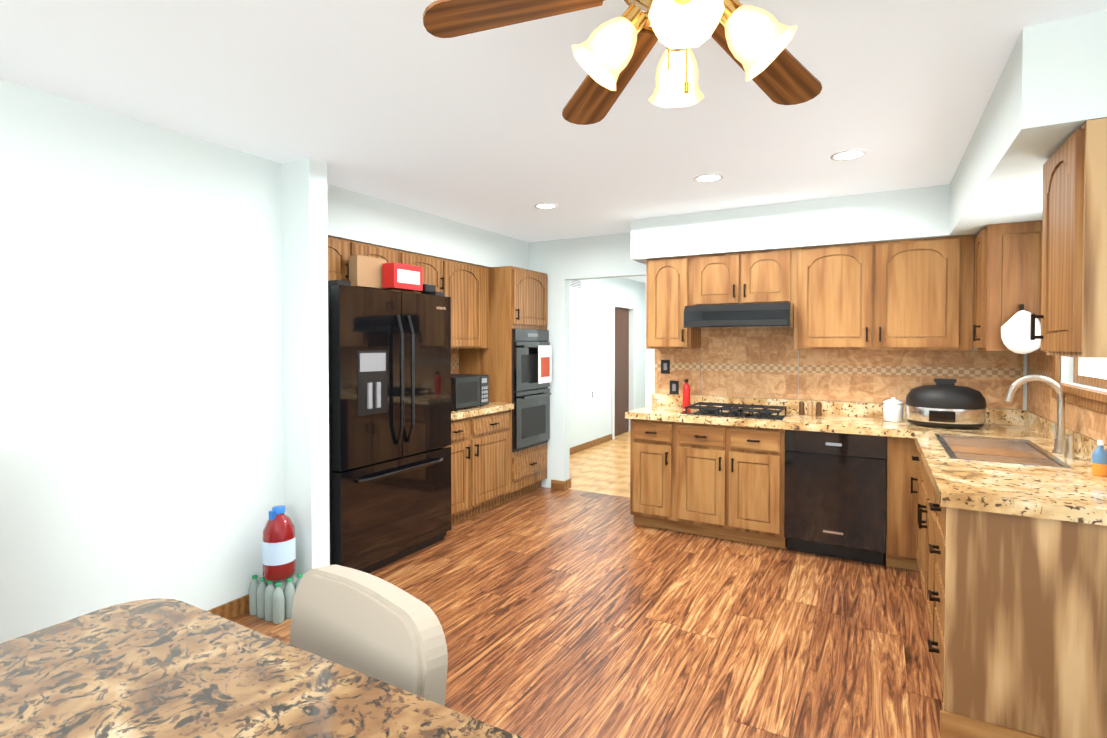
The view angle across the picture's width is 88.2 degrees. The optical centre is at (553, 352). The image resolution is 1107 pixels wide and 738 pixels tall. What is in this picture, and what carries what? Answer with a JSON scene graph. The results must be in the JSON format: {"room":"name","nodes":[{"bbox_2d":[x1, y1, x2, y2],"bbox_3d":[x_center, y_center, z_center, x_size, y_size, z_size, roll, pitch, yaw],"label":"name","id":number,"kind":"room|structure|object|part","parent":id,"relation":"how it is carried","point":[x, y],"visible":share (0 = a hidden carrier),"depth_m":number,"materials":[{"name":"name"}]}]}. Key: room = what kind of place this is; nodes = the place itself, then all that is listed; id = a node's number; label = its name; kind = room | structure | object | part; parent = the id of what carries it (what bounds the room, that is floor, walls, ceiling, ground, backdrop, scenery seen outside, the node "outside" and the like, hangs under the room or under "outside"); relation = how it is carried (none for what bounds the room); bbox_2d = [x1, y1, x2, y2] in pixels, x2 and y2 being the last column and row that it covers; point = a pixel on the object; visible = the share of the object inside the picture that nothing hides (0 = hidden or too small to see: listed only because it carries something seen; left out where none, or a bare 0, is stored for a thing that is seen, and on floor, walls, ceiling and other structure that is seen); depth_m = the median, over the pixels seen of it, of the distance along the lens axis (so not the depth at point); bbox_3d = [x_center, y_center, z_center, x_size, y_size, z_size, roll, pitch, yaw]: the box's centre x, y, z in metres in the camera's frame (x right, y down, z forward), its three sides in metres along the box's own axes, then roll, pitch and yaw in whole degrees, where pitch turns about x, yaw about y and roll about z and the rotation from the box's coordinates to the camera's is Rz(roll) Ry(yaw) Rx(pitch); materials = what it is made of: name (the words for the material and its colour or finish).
{"room":"kitchen","nodes":[
{"label":"kitchen","id":0,"kind":"room"},
{"bbox_2d":[0,0,1106,642],"bbox_3d":[0.633,0.102,3.771,4.620,2.600,12.920,1,1,29],"label":"wall","id":1,"kind":"structure","parent":0,"point":[188,188],"depth_m":2.67,"materials":[{"name":"white paint"}]},
{"bbox_2d":[208,594,248,619],"bbox_3d":[-2.748,1.400,1.212,0.014,0.089,4.847,1,1,29],"label":"baseboard","id":2,"kind":"structure","parent":1,"relation":"attached to","point":[234,608],"depth_m":3.05,"materials":[{"name":"brown wood"}]},
{"bbox_2d":[328,236,403,291],"bbox_3d":[-1.545,-0.610,3.965,0.376,0.317,0.933,1,1,29],"label":"upper cabinet","id":3,"kind":"object","parent":1,"relation":"attached to","point":[339,250],"depth_m":3.85,"materials":[{"name":"brown wood"}]},
{"bbox_2d":[404,251,447,296],"bbox_3d":[-1.193,-0.620,4.590,0.376,0.317,0.502,1,1,29],"label":"upper cabinet","id":4,"kind":"object","parent":1,"relation":"attached to","point":[435,270],"depth_m":4.60,"materials":[{"name":"brown wood"}]},
{"bbox_2d":[451,349,458,373],"bbox_3d":[-1.148,-0.054,5.055,0.008,0.825,0.969,1,1,29],"label":"tile backsplash","id":5,"kind":"structure","parent":1,"relation":"attached to","point":[454,361],"depth_m":5.43,"materials":[{"name":"beige tile"}]},
{"bbox_2d":[448,260,491,351],"bbox_3d":[-0.909,-0.414,5.097,0.376,0.747,0.655,1,1,29],"label":"upper cabinet","id":6,"kind":"object","parent":1,"relation":"attached to","point":[469,285],"depth_m":5.04,"materials":[{"name":"brown wood"}]},
{"bbox_2d":[534,203,557,208],"bbox_3d":[-0.056,-1.103,4.299,0.180,0.005,0.180,1,1,29],"label":"recessed light","id":7,"kind":"object","parent":1,"relation":"in","point":[545,206],"visible":1,"depth_m":4.30,"materials":[{"name":"white"}]},
{"bbox_2d":[570,280,581,288],"bbox_3d":[0.294,-0.923,7.600,0.009,0.120,0.350,1,1,29],"label":"air vent","id":8,"kind":"object","parent":1,"relation":"in","point":[576,284],"visible":0.83,"depth_m":7.61,"materials":[{"name":"white metal"}]},
{"bbox_2d":[570,434,611,454],"bbox_3d":[0.186,1.295,7.441,0.014,0.089,2.850,1,1,29],"label":"baseboard","id":9,"kind":"structure","parent":1,"relation":"attached to","point":[584,446],"depth_m":8.02,"materials":[{"name":"brown wood"}]},
{"bbox_2d":[423,0,821,124],"bbox_3d":[0.360,-0.855,1.439,1.218,0.402,1.253,1,1,29],"label":"ceiling fan","id":10,"kind":"object","parent":1,"relation":"hanging from","point":[610,56],"visible":1,"depth_m":1.47,"materials":[{"name":"brown wood"}]},
{"bbox_3d":[-0.064,-0.885,1.443,0.540,0.016,0.160,-13,2,-3],"label":"blade","id":11,"kind":"part","parent":10,"relation":"part of","materials":[{"name":"brown wood"}]},
{"bbox_3d":[0.182,-0.892,1.831,0.160,0.016,0.540,0,-11,-22],"label":"blade","id":12,"kind":"part","parent":10,"relation":"part of","materials":[{"name":"brown wood"}]},
{"bbox_3d":[0.326,-0.855,1.469,0.544,0.402,0.544,1,1,29],"label":"motor","id":13,"kind":"part","parent":10,"relation":"part of","materials":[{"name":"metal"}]},
{"bbox_3d":[0.627,-0.890,1.717,0.540,0.016,0.160,15,-9,-39],"label":"blade","id":14,"kind":"part","parent":10,"relation":"part of","materials":[{"name":"brown wood"}]},
{"bbox_2d":[611,301,635,439],"bbox_3d":[1.073,0.261,9.104,0.130,2.099,0.940,1,1,29],"label":"hall door","id":15,"kind":"structure","parent":1,"relation":"in","point":[620,369],"depth_m":9.17,"materials":[{"name":"brown"}]},
{"bbox_2d":[646,256,700,348],"bbox_3d":[1.014,-0.409,4.826,0.380,0.747,0.326,1,1,29],"label":"upper cabinet","id":16,"kind":"object","parent":1,"relation":"attached to","point":[667,279],"depth_m":4.69,"materials":[{"name":"brown wood"}]},
{"bbox_2d":[694,174,722,182],"bbox_3d":[0.969,-1.091,3.573,0.180,0.005,0.180,1,1,29],"label":"recessed light","id":17,"kind":"object","parent":1,"relation":"in","point":[705,178],"visible":1,"depth_m":3.57,"materials":[{"name":"white"}]},
{"bbox_2d":[690,248,797,305],"bbox_3d":[1.515,-0.574,4.541,0.770,0.407,0.326,1,1,29],"label":"upper cabinet","id":18,"kind":"object","parent":1,"relation":"attached to","point":[755,277],"depth_m":4.39,"materials":[{"name":"brown wood"}]},
{"bbox_2d":[684,302,793,330],"bbox_3d":[1.464,-0.272,4.455,0.766,0.190,0.510,1,1,29],"label":"range hood","id":19,"kind":"object","parent":18,"relation":"attached to","point":[759,317],"visible":0.94,"depth_m":4.25,"materials":[{"name":"black metal"}]},
{"bbox_2d":[655,330,1023,409],"bbox_3d":[2.020,0.001,4.449,2.570,0.735,0.008,1,1,29],"label":"tile backsplash","id":20,"kind":"structure","parent":1,"relation":"attached to","point":[758,364],"depth_m":4.42,"materials":[{"name":"beige tile"}]},
{"bbox_2d":[661,360,669,373],"bbox_3d":[0.983,0.121,5.025,0.080,0.120,0.008,1,1,29],"label":"electrical outlet plate","id":21,"kind":"object","parent":20,"relation":"attached to","point":[665,366],"visible":1,"depth_m":5.02,"materials":[{"name":"black plastic"}]},
{"bbox_2d":[670,380,678,394],"bbox_3d":[1.053,0.301,4.989,0.080,0.120,0.008,1,1,29],"label":"electrical outlet plate","id":22,"kind":"object","parent":20,"relation":"attached to","point":[674,387],"visible":1,"depth_m":4.99,"materials":[{"name":"black plastic"}]},
{"bbox_2d":[830,149,866,160],"bbox_3d":[1.619,-1.084,3.138,0.180,0.005,0.180,1,1,29],"label":"recessed light","id":23,"kind":"object","parent":1,"relation":"in","point":[846,155],"visible":1,"depth_m":3.14,"materials":[{"name":"white"}]},
{"bbox_2d":[794,235,974,349],"bbox_3d":[2.321,-0.397,4.090,1.080,0.747,0.326,1,1,29],"label":"upper cabinet","id":24,"kind":"object","parent":1,"relation":"attached to","point":[914,294],"depth_m":3.93,"materials":[{"name":"brown wood"}]},
{"bbox_2d":[973,221,1033,350],"bbox_3d":[2.785,-0.386,3.468,0.336,0.747,0.341,1,1,29],"label":"upper cabinet","id":25,"kind":"object","parent":1,"relation":"attached to","point":[1004,253],"depth_m":3.36,"materials":[{"name":"brown wood"}]},
{"bbox_2d":[1001,304,1040,353],"bbox_3d":[2.692,-0.137,3.274,0.210,0.286,0.093,1,1,29],"label":"plastic bag","id":26,"kind":"object","parent":25,"relation":"hanging from","point":[1015,332],"visible":0.92,"depth_m":3.25,"materials":[{"name":"white plastic"}]},
{"bbox_2d":[1027,351,1106,444],"bbox_3d":[2.665,0.197,2.932,0.008,0.395,2.005,1,1,29],"label":"tile backsplash","id":27,"kind":"structure","parent":1,"relation":"attached to","point":[1087,422],"depth_m":3.29,"materials":[{"name":"beige tile"}]},
{"bbox_2d":[1034,118,1106,357],"bbox_3d":[1.919,-0.360,1.931,0.336,0.747,0.450,1,1,29],"label":"upper cabinet","id":28,"kind":"object","parent":1,"relation":"attached to","point":[1070,238],"depth_m":1.84,"materials":[{"name":"brown wood"}]},
{"bbox_2d":[1045,356,1106,413],"bbox_3d":[2.528,-0.229,2.629,0.133,0.980,1.340,1,1,29],"label":"window","id":29,"kind":"structure","parent":1,"relation":"in","point":[1090,371],"depth_m":2.84,"materials":[{"name":"brown wood"}]},
{"bbox_2d":[230,432,943,737],"bbox_3d":[0.633,1.452,3.793,4.620,0.100,12.920,1,1,29],"label":"floor","id":30,"kind":"structure","parent":0,"point":[583,606],"depth_m":2.95,"materials":[{"name":"laminate"}]},
{"bbox_2d":[0,598,521,737],"bbox_3d":[-0.668,1.072,0.824,1.620,0.759,0.960,1,1,29],"label":"dining table","id":31,"kind":"object","parent":30,"relation":"on","point":[159,668],"visible":1,"depth_m":1.17,"materials":[{"name":"stone"}]},
{"bbox_2d":[249,573,302,623],"bbox_3d":[-1.501,1.310,3.111,0.260,0.205,0.194,1,1,29],"label":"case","id":32,"kind":"object","parent":30,"relation":"on","point":[272,601],"visible":0.77,"depth_m":3.04,"materials":[{"name":"white plastic"}]},
{"bbox_2d":[262,505,295,580],"bbox_3d":[-1.487,1.019,3.098,0.164,0.374,0.164,1,1,29],"label":"juice bottle","id":33,"kind":"object","parent":32,"relation":"on","point":[278,551],"visible":1,"depth_m":3.04,"materials":[{"name":"red plastic"}]},
{"bbox_2d":[289,565,447,705],"bbox_3d":[-0.624,1.012,1.286,0.570,0.862,0.558,1,1,38],"label":"slipcovered chair","id":34,"kind":"object","parent":30,"relation":"on","point":[372,626],"visible":0.69,"depth_m":1.38,"materials":[{"name":"beige fabric"}]},
{"bbox_2d":[328,280,450,572],"bbox_3d":[-1.292,0.477,3.972,0.773,1.841,1.010,1,1,29],"label":"refrigerator","id":35,"kind":"object","parent":30,"relation":"on","point":[389,361],"visible":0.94,"depth_m":3.70,"materials":[{"name":"black metal"}]},
{"bbox_2d":[449,417,471,524],"bbox_3d":[-1.033,0.953,4.656,0.616,0.866,0.365,1,1,29],"label":"base cabinet","id":36,"kind":"object","parent":30,"relation":"on","point":[461,429],"depth_m":4.58,"materials":[{"name":"brown wood"}]},
{"bbox_2d":[451,402,513,419],"bbox_3d":[-0.874,0.438,4.909,0.637,0.150,0.975,1,1,29],"label":"countertop","id":37,"kind":"structure","parent":36,"relation":"on","point":[492,407],"depth_m":4.78,"materials":[{"name":"beige stone"}]},
{"bbox_2d":[451,374,488,410],"bbox_3d":[-0.843,0.328,4.870,0.393,0.270,0.460,1,1,29],"label":"microwave oven","id":38,"kind":"object","parent":37,"relation":"on","point":[469,390],"visible":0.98,"depth_m":4.74,"materials":[{"name":"black metal"}]},
{"bbox_2d":[472,409,515,515],"bbox_3d":[-0.794,0.946,5.081,0.616,0.866,0.610,1,1,29],"label":"base cabinet","id":39,"kind":"object","parent":30,"relation":"on","point":[493,458],"depth_m":4.95,"materials":[{"name":"brown wood"}]},
{"bbox_2d":[459,266,547,496],"bbox_3d":[-0.477,0.287,5.633,0.616,2.166,0.670,1,1,29],"label":"tall cabinet","id":40,"kind":"object","parent":30,"relation":"on","point":[492,308],"depth_m":5.31,"materials":[{"name":"brown wood"}]},
{"bbox_2d":[512,328,551,451],"bbox_3d":[-0.180,0.339,5.466,0.104,1.130,0.620,1,1,29],"label":"double wall oven","id":41,"kind":"object","parent":40,"relation":"in","point":[531,365],"visible":1,"depth_m":5.42,"materials":[{"name":"black"}]},
{"bbox_2d":[630,419,677,530],"bbox_3d":[0.919,0.952,4.731,0.370,0.866,0.626,1,1,29],"label":"base cabinet","id":42,"kind":"object","parent":30,"relation":"on","point":[653,443],"depth_m":4.46,"materials":[{"name":"brown wood"}]},
{"bbox_2d":[674,422,786,548],"bbox_3d":[1.420,0.957,4.448,0.780,0.866,0.626,1,1,29],"label":"base cabinet","id":43,"kind":"object","parent":30,"relation":"on","point":[720,481],"depth_m":4.17,"materials":[{"name":"brown wood"}]},
{"bbox_2d":[784,429,886,564],"bbox_3d":[2.016,0.963,4.082,0.612,0.867,0.586,1,1,29],"label":"dishwasher","id":44,"kind":"object","parent":30,"relation":"on","point":[834,494],"visible":0.96,"depth_m":3.83,"materials":[{"name":"black metal"}]},
{"bbox_2d":[885,436,918,570],"bbox_3d":[2.384,0.966,3.917,0.182,0.866,0.605,1,1,29],"label":"base cabinet","id":45,"kind":"object","parent":30,"relation":"on","point":[901,505],"depth_m":3.66,"materials":[{"name":"brown wood"}]},
{"bbox_2d":[625,393,1041,437],"bbox_3d":[1.864,0.450,4.172,2.617,0.150,0.657,1,1,29],"label":"countertop","id":46,"kind":"structure","parent":45,"relation":"on","point":[859,418],"depth_m":4.24,"materials":[{"name":"beige stone"}]},
{"bbox_2d":[683,379,689,407],"bbox_3d":[1.119,0.342,4.822,0.064,0.242,0.082,1,1,29],"label":"bottle","id":47,"kind":"object","parent":46,"relation":"on","point":[686,394],"visible":0.85,"depth_m":4.80,"materials":[{"name":"red"}]},
{"bbox_2d":[680,402,790,419],"bbox_3d":[1.415,0.443,4.432,0.740,0.054,0.470,1,1,29],"label":"gas cooktop","id":48,"kind":"object","parent":46,"relation":"in","point":[727,410],"visible":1,"depth_m":4.33,"materials":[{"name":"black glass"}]},
{"bbox_2d":[799,401,804,414],"bbox_3d":[1.898,0.420,4.372,0.043,0.102,0.043,0,1,14],"label":"salt","id":49,"kind":"object","parent":46,"relation":"on","point":[801,404],"depth_m":4.36,"materials":[{"name":"brown"}]},
{"bbox_2d":[807,402,812,414],"bbox_3d":[1.950,0.420,4.343,0.043,0.102,0.043,0,1,14],"label":"salt","id":50,"kind":"object","parent":46,"relation":"on","point":[810,408],"depth_m":4.33,"materials":[{"name":"brown wood"}]},
{"bbox_2d":[816,402,821,415],"bbox_3d":[2.003,0.421,4.313,0.043,0.102,0.043,0,1,14],"label":"salt","id":51,"kind":"object","parent":46,"relation":"on","point":[818,405],"depth_m":4.30,"materials":[{"name":"brown wood"}]},
{"bbox_2d":[883,397,903,421],"bbox_3d":[2.382,0.394,4.007,0.124,0.167,0.124,1,1,29],"label":"canister","id":52,"kind":"object","parent":46,"relation":"on","point":[892,409],"visible":1,"depth_m":3.96,"materials":[{"name":"white ceramic"}]},
{"bbox_2d":[905,378,986,428],"bbox_3d":[2.582,0.326,3.772,0.445,0.310,0.368,1,1,29],"label":"grill","id":53,"kind":"object","parent":46,"relation":"on","point":[946,403],"visible":1,"depth_m":3.64,"materials":[{"name":"black metal"}]},
{"bbox_2d":[914,438,1049,562],"bbox_3d":[2.488,0.976,3.291,0.656,0.866,0.380,1,1,29],"label":"base cabinet","id":54,"kind":"object","parent":30,"relation":"on","point":[970,443],"depth_m":3.25,"materials":[{"name":"brown wood"}]},
{"bbox_2d":[918,446,1073,651],"bbox_3d":[2.179,0.986,2.743,0.656,0.866,0.880,1,1,29],"label":"base cabinet","id":55,"kind":"object","parent":30,"relation":"on","point":[1016,457],"depth_m":2.94,"materials":[{"name":"brown wood"}]},
{"bbox_2d":[909,413,1106,525],"bbox_3d":[2.129,0.476,2.665,0.677,0.150,1.710,1,1,29],"label":"countertop","id":56,"kind":"structure","parent":55,"relation":"on","point":[1078,493],"depth_m":2.31,"materials":[{"name":"beige stone"}]},
{"bbox_2d":[934,434,1073,468],"bbox_3d":[2.267,0.590,2.950,0.442,0.196,0.842,1,1,29],"label":"sink basin","id":57,"kind":"object","parent":56,"relation":"in","point":[994,450],"depth_m":3.09,"materials":[{"name":"brown metal"}]},
{"bbox_2d":[1004,375,1075,458],"bbox_3d":[2.417,0.304,2.848,0.256,0.385,0.257,1,1,29],"label":"gooseneck faucet","id":58,"kind":"object","parent":56,"relation":"on","point":[1063,445],"visible":1,"depth_m":2.84,"materials":[{"name":"silver metal"}]},
{"bbox_2d":[1092,440,1106,476],"bbox_3d":[2.256,0.432,2.357,0.052,0.146,0.052,1,1,29],"label":"soap bottle","id":59,"kind":"object","parent":56,"relation":"on","point":[1099,460],"visible":1,"depth_m":2.34,"materials":[{"name":"orange"}]},
{"bbox_2d":[930,481,1106,737],"bbox_3d":[1.848,0.996,2.155,0.657,0.866,0.470,1,1,29],"label":"base cabinet","id":60,"kind":"object","parent":30,"relation":"on","point":[1016,607],"depth_m":2.01,"materials":[{"name":"brown wood"}]}
]}

